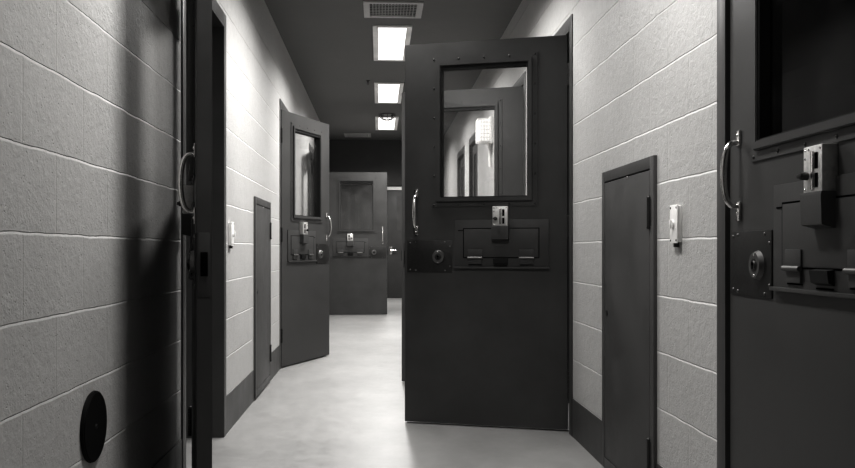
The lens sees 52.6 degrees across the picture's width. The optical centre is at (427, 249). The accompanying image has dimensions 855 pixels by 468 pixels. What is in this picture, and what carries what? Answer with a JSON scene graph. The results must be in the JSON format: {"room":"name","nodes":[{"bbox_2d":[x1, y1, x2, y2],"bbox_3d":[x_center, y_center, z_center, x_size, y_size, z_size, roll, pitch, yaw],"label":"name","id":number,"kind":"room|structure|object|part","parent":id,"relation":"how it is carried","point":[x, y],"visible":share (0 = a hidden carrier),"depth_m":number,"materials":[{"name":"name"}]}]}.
{"room":"prison interior","nodes":[
{"label":"prison interior","id":0,"kind":"room"},
{"bbox_2d":[0,0,319,467],"bbox_3d":[-1.344,-0.392,7.862,0.216,2.740,19.050,0,0,-3],"label":"wall","id":1,"kind":"structure","parent":0,"point":[90,90],"depth_m":2.61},
{"bbox_2d":[177,0,211,467],"bbox_3d":[-0.846,-0.092,3.119,0.110,2.120,0.932,0,0,-16],"label":"door","id":2,"kind":"structure","parent":1,"relation":"in","point":[195,199],"depth_m":2.69,"materials":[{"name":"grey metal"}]},
{"bbox_3d":[-0.763,-0.211,2.734,0.052,0.196,0.018,0,0,-16],"label":"pull handle","id":3,"kind":"part","parent":2,"relation":"part of","materials":[{"name":"silver metal"}]},
{"bbox_3d":[-0.757,0.038,2.816,0.004,0.178,0.259,0,0,-16],"label":"lock plate","id":4,"kind":"part","parent":2,"relation":"part of","materials":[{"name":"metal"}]},
{"bbox_3d":[-0.819,-0.092,3.121,0.047,2.120,0.910,0,0,-16],"label":"door","id":5,"kind":"part","parent":2,"relation":"part of","materials":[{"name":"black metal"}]},
{"bbox_2d":[181,0,225,467],"bbox_3d":[-1.139,-0.127,4.050,0.212,2.210,1.011,0,0,-3],"label":"door frame","id":6,"kind":"structure","parent":1,"relation":"attached to","point":[218,16],"depth_m":4.50,"materials":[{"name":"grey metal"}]},
{"bbox_2d":[152,345,279,467],"bbox_3d":[-1.153,0.878,6.120,0.003,0.200,15.550,0,0,-3],"label":"baseboard","id":7,"kind":"structure","parent":1,"relation":"attached to","point":[241,397],"depth_m":4.91,"materials":[{"name":"paint"}]},
{"bbox_2d":[228,222,234,247],"bbox_3d":[-1.058,-0.077,4.688,0.032,0.143,0.072,0,0,-3],"label":"switch","id":8,"kind":"object","parent":1,"relation":"attached to","point":[231,233],"visible":1,"depth_m":4.66,"materials":[{"name":"white plastic"}]},
{"bbox_3d":[-1.057,-0.084,4.688,0.004,0.130,0.072,0,0,-3],"label":"plate","id":9,"kind":"part","parent":8,"relation":"part of","materials":[{"name":"white ceramic"}]},
{"bbox_2d":[254,196,271,398],"bbox_3d":[-1.134,0.311,5.988,0.026,1.310,0.785,0,0,-3],"label":"access panel","id":10,"kind":"object","parent":1,"relation":"attached to","point":[262,238],"visible":1,"depth_m":5.93,"materials":[{"name":"grey metal"}]},
{"bbox_3d":[-1.140,0.311,5.988,0.012,1.211,0.685,0,0,-3],"label":"panel door","id":11,"kind":"part","parent":10,"relation":"part of","materials":[{"name":"grey metal"}]},
{"bbox_2d":[280,99,288,368],"bbox_3d":[-1.335,-0.127,7.562,0.212,2.210,1.026,0,0,-3],"label":"door frame","id":12,"kind":"structure","parent":1,"relation":"attached to","point":[282,106],"depth_m":7.07,"materials":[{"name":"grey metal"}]},
{"bbox_2d":[281,109,331,366],"bbox_3d":[-1.051,-0.092,7.538,0.110,2.120,0.932,0,0,19],"label":"door","id":13,"kind":"structure","parent":1,"relation":"in","point":[304,239],"depth_m":7.47,"materials":[{"name":"metal"}]},
{"bbox_3d":[-1.120,0.041,7.318,0.008,0.081,0.078,0,0,19],"label":"hinge plate","id":14,"kind":"part","parent":13,"relation":"part of","materials":[{"name":"grey metal"}]},
{"bbox_3d":[-1.028,0.041,7.588,0.008,0.081,0.080,0,0,19],"label":"hinge plate","id":15,"kind":"part","parent":13,"relation":"part of","materials":[{"name":"grey metal"}]},
{"bbox_3d":[-0.950,0.038,7.837,0.004,0.178,0.259,0,0,19],"label":"lock plate","id":16,"kind":"part","parent":13,"relation":"part of","materials":[{"name":"metal"}]},
{"bbox_3d":[-0.898,-0.211,7.901,0.052,0.196,0.018,0,0,19],"label":"pull handle","id":17,"kind":"part","parent":13,"relation":"part of","materials":[{"name":"silver metal"}]},
{"bbox_2d":[309,143,312,215],"bbox_3d":[-1.502,-0.127,10.537,0.212,2.210,1.026,0,0,-3],"label":"door frame","id":18,"kind":"structure","parent":1,"relation":"attached to","point":[310,146],"depth_m":10.98,"materials":[{"name":"grey metal"}]},
{"bbox_2d":[311,149,313,215],"bbox_3d":[-1.228,-0.092,9.594,0.110,2.120,0.932,0,0,-14],"label":"door","id":19,"kind":"structure","parent":1,"relation":"in","point":[312,165],"depth_m":9.82,"materials":[{"name":"metal"}]},
{"bbox_2d":[329,172,387,314],"bbox_3d":[-1.061,-0.092,12.888,0.932,2.120,0.110,0,0,-3],"label":"door","id":20,"kind":"structure","parent":1,"relation":"in","point":[357,258],"depth_m":12.89,"materials":[{"name":"metal"}]},
{"bbox_3d":[-0.746,0.038,12.906,0.259,0.178,0.004,0,0,-3],"label":"lock plate","id":21,"kind":"part","parent":20,"relation":"part of","materials":[{"name":"metal"}]},
{"bbox_2d":[329,140,401,184],"bbox_3d":[-0.686,-0.392,14.034,1.822,2.740,0.200,0,0,-3],"label":"wall header","id":22,"kind":"structure","parent":0,"point":[344,155],"depth_m":13.92,"materials":[{"name":"paint"}]},
{"bbox_2d":[341,185,401,229],"bbox_3d":[-0.880,-0.392,17.503,1.822,2.740,0.150,0,0,-3],"label":"wall","id":23,"kind":"structure","parent":0,"point":[356,200],"depth_m":17.40,"materials":[{"name":"paint"}]},
{"bbox_2d":[387,187,401,297],"bbox_3d":[-0.420,-0.142,17.400,0.910,2.240,0.108,0,0,-3],"label":"end door","id":24,"kind":"structure","parent":23,"relation":"in","point":[394,194],"depth_m":17.39,"materials":[{"name":"grey metal"}]},
{"bbox_3d":[-0.421,-0.142,17.424,0.910,2.240,0.060,0,0,-3],"label":"door frame","id":25,"kind":"part","parent":24,"relation":"part of","materials":[{"name":"metal"}]},
{"bbox_2d":[264,0,521,139],"bbox_3d":[-0.349,-1.822,8.018,6.800,0.120,19.450,0,0,-3],"label":"ceiling","id":26,"kind":"structure","parent":0,"point":[329,43],"depth_m":7.36,"materials":[{"name":"paint"}]},
{"bbox_2d":[344,133,370,136],"bbox_3d":[-1.074,-1.757,13.311,0.410,0.010,0.410,0,0,-3],"label":"ceiling vent","id":27,"kind":"object","parent":26,"relation":"in","point":[345,134],"visible":1,"depth_m":13.20,"materials":[{"name":"metal"}]},
{"bbox_2d":[347,134,367,136],"bbox_3d":[-1.074,-1.756,13.311,0.320,0.007,0.320,0,0,-3],"label":"grille","id":28,"kind":"object","parent":27,"relation":"attached to","point":[348,135],"depth_m":13.31,"materials":[{"name":"metal"}]},
{"bbox_2d":[375,116,398,129],"bbox_3d":[-0.571,-1.756,12.077,0.312,0.012,1.245,0,0,-3],"label":"recessed light","id":29,"kind":"object","parent":26,"relation":"in","point":[380,124],"visible":0.99,"depth_m":12.04,"materials":[{"name":"plastic"}]},
{"bbox_2d":[379,118,394,129],"bbox_3d":[-0.571,-1.757,12.077,0.222,0.006,1.155,0,0,-3],"label":"diffuser","id":30,"kind":"object","parent":29,"relation":"attached to","point":[383,125],"depth_m":12.14,"materials":[{"name":"white plastic"}]},
{"bbox_2d":[379,113,394,120],"bbox_3d":[-0.524,-1.717,11.238,0.217,0.090,0.217,0,0,-3],"label":"smoke detector","id":31,"kind":"object","parent":26,"relation":"attached to","point":[384,114],"visible":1,"depth_m":11.20,"materials":[{"name":"plastic"}]},
{"bbox_2d":[374,82,403,103],"bbox_3d":[-0.440,-1.756,9.746,0.312,0.012,1.245,0,0,-3],"label":"recessed light","id":32,"kind":"object","parent":26,"relation":"in","point":[385,92],"visible":0.98,"depth_m":9.66,"materials":[{"name":"plastic"}]},
{"bbox_2d":[379,84,398,102],"bbox_3d":[-0.440,-1.757,9.746,0.222,0.006,1.155,0,0,-3],"label":"diffuser","id":33,"kind":"object","parent":32,"relation":"attached to","point":[388,93],"depth_m":9.73,"materials":[{"name":"white plastic"}]},
{"bbox_2d":[373,25,411,60],"bbox_3d":[-0.309,-1.756,7.414,0.312,0.012,1.245,0,0,-3],"label":"recessed light","id":34,"kind":"object","parent":26,"relation":"in","point":[389,41],"visible":0.88,"depth_m":7.29,"materials":[{"name":"plastic"}]},
{"bbox_2d":[378,28,405,59],"bbox_3d":[-0.309,-1.757,7.414,0.222,0.006,1.155,0,0,-3],"label":"diffuser","id":35,"kind":"object","parent":34,"relation":"attached to","point":[391,41],"depth_m":7.37,"materials":[{"name":"white plastic"}]},
{"bbox_2d":[363,1,423,17],"bbox_3d":[-0.253,-1.757,6.346,0.430,0.010,0.410,0,0,-3],"label":"ceiling vent","id":36,"kind":"object","parent":26,"relation":"in","point":[372,9],"visible":1,"depth_m":6.32,"materials":[{"name":"metal"}]},
{"bbox_2d":[370,4,416,16],"bbox_3d":[-0.253,-1.756,6.346,0.340,0.007,0.320,0,0,-3],"label":"grille","id":37,"kind":"object","parent":36,"relation":"attached to","point":[376,10],"depth_m":6.35,"materials":[{"name":"metal"}]},
{"bbox_2d":[186,298,603,467],"bbox_3d":[-0.349,1.038,8.018,6.800,0.120,19.450,0,0,-3],"label":"floor","id":38,"kind":"structure","parent":0,"point":[345,407],"depth_m":4.67,"materials":[{"name":"concrete"}]},
{"bbox_2d":[444,0,716,467],"bbox_3d":[0.667,-0.392,7.975,0.200,2.740,19.050,0,0,-3],"label":"wall","id":39,"kind":"structure","parent":0,"point":[645,71],"depth_m":3.12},
{"bbox_2d":[457,145,464,196],"bbox_3d":[0.514,-0.127,10.696,0.212,2.210,0.916,0,0,-3],"label":"door frame","id":40,"kind":"structure","parent":39,"relation":"attached to","point":[461,153],"depth_m":11.09,"materials":[{"name":"grey metal"}]},
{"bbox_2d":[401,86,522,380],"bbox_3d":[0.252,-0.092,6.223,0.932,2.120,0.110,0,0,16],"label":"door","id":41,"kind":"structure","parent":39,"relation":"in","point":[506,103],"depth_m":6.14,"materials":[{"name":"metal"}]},
{"bbox_2d":[460,157,463,196],"bbox_3d":[0.438,-0.087,10.691,0.103,2.110,0.792,0,0,-3],"label":"door","id":42,"kind":"structure","parent":39,"relation":"in","point":[462,159],"depth_m":10.81,"materials":[{"name":"grey metal"}]},
{"bbox_2d":[469,132,476,195],"bbox_3d":[0.592,-0.127,9.308,0.212,2.210,0.796,0,0,-3],"label":"door frame","id":43,"kind":"structure","parent":39,"relation":"attached to","point":[472,141],"depth_m":9.64,"materials":[{"name":"grey metal"}]},
{"bbox_2d":[473,144,475,195],"bbox_3d":[0.515,-0.087,9.303,0.103,2.110,0.672,0,0,-3],"label":"door","id":44,"kind":"structure","parent":39,"relation":"in","point":[474,146],"depth_m":9.39,"materials":[{"name":"grey metal"}]},
{"bbox_2d":[476,116,492,166],"bbox_3d":[0.509,-0.962,7.761,0.138,0.440,0.200,0,0,-3],"label":"wall lamp","id":45,"kind":"object","parent":39,"relation":"attached to","point":[484,126],"visible":1,"depth_m":7.68,"materials":[{"name":"white plastic"}]},
{"bbox_3d":[0.501,-1.062,7.760,0.095,0.190,0.160,0,0,-3],"label":"lamp glass","id":46,"kind":"part","parent":45,"relation":"part of","materials":[{"name":"white glass"}]},
{"bbox_2d":[404,35,568,429],"bbox_3d":[0.316,-0.092,4.756,0.932,2.120,0.110,0,0,15],"label":"door","id":47,"kind":"structure","parent":39,"relation":"in","point":[486,277],"depth_m":4.75,"materials":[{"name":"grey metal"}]},
{"bbox_3d":[-0.070,-0.211,4.832,0.018,0.196,0.052,0,0,15],"label":"pull handle","id":48,"kind":"part","parent":47,"relation":"part of","materials":[{"name":"silver metal"}]},
{"bbox_3d":[0.011,0.038,4.839,0.259,0.178,0.004,0,0,15],"label":"lock plate","id":49,"kind":"part","parent":47,"relation":"part of","materials":[{"name":"metal"}]},
{"bbox_3d":[0.262,0.041,4.764,0.080,0.081,0.008,0,0,15],"label":"hinge plate","id":50,"kind":"part","parent":47,"relation":"part of","materials":[{"name":"grey metal"}]},
{"bbox_3d":[0.396,-0.179,4.699,0.012,0.086,0.004,0,0,15],"label":"guide rail","id":51,"kind":"part","parent":47,"relation":"part of","materials":[{"name":"silver metal"}]},
{"bbox_3d":[0.537,0.041,4.691,0.078,0.081,0.008,0,0,15],"label":"hinge plate","id":52,"kind":"part","parent":47,"relation":"part of","materials":[{"name":"grey metal"}]},
{"bbox_2d":[512,71,525,195],"bbox_3d":[0.750,-0.127,6.497,0.212,2.210,1.026,0,0,-3],"label":"door frame","id":53,"kind":"structure","parent":39,"relation":"attached to","point":[521,81],"depth_m":5.99,"materials":[{"name":"grey metal"}]},
{"bbox_2d":[554,14,572,435],"bbox_3d":[0.831,-0.127,5.042,0.212,2.210,1.031,0,0,-3],"label":"door frame","id":54,"kind":"structure","parent":39,"relation":"attached to","point":[566,28],"depth_m":4.55,"materials":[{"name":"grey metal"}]},
{"bbox_2d":[572,398,662,467],"bbox_3d":[0.663,0.878,6.222,0.003,0.200,15.550,0,0,-3],"label":"baseboard","id":55,"kind":"structure","parent":39,"relation":"attached to","point":[586,427],"depth_m":4.19,"materials":[{"name":"paint"}]},
{"bbox_2d":[602,155,656,467],"bbox_3d":[0.804,0.311,3.515,0.026,1.310,0.730,0,0,-3],"label":"access panel","id":56,"kind":"object","parent":39,"relation":"attached to","point":[629,191],"visible":1,"depth_m":3.46,"materials":[{"name":"grey metal"}]},
{"bbox_2d":[669,204,681,246],"bbox_3d":[0.834,-0.080,2.923,0.032,0.143,0.072,0,0,-3],"label":"switch","id":57,"kind":"object","parent":39,"relation":"attached to","point":[675,222],"visible":1,"depth_m":2.90,"materials":[{"name":"white plastic"}]},
{"bbox_2d":[669,220,674,228],"bbox_3d":[0.825,-0.086,2.925,0.014,0.030,0.030,0,0,-3],"label":"switch","id":58,"kind":"object","parent":57,"relation":"attached to","point":[671,222],"depth_m":2.92,"materials":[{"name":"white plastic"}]},
{"bbox_3d":[0.833,-0.086,2.923,0.004,0.130,0.072,0,0,-3],"label":"plate","id":59,"kind":"part","parent":57,"relation":"part of","materials":[{"name":"white ceramic"}]},
{"bbox_2d":[717,0,729,467],"bbox_3d":[0.998,-0.127,2.072,0.212,2.210,1.031,0,0,-3],"label":"door frame","id":60,"kind":"structure","parent":39,"relation":"attached to","point":[723,6],"depth_m":2.53,"materials":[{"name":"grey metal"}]},
{"bbox_2d":[720,0,854,467],"bbox_3d":[0.900,-0.092,2.048,0.110,2.120,0.932,0,0,-3],"label":"door","id":61,"kind":"structure","parent":39,"relation":"in","point":[791,146],"depth_m":2.13,"materials":[{"name":"metal"}]},
{"bbox_3d":[0.851,-0.211,2.438,0.052,0.196,0.018,0,0,-3],"label":"pull handle","id":62,"kind":"part","parent":61,"relation":"part of","materials":[{"name":"silver metal"}]},
{"bbox_3d":[0.883,0.038,2.364,0.004,0.178,0.259,0,0,-3],"label":"lock plate","id":63,"kind":"part","parent":61,"relation":"part of","materials":[{"name":"metal"}]},
{"bbox_3d":[0.890,0.041,2.102,0.008,0.081,0.080,0,0,-3],"label":"hinge plate","id":64,"kind":"part","parent":61,"relation":"part of","materials":[{"name":"grey metal"}]},
{"bbox_3d":[0.870,-0.179,1.955,0.004,0.086,0.012,0,0,-3],"label":"guide rail","id":65,"kind":"part","parent":61,"relation":"part of","materials":[{"name":"silver metal"}]},
{"bbox_3d":[0.906,0.041,1.818,0.008,0.081,0.078,0,0,-3],"label":"hinge plate","id":66,"kind":"part","parent":61,"relation":"part of","materials":[{"name":"grey metal"}]}
]}

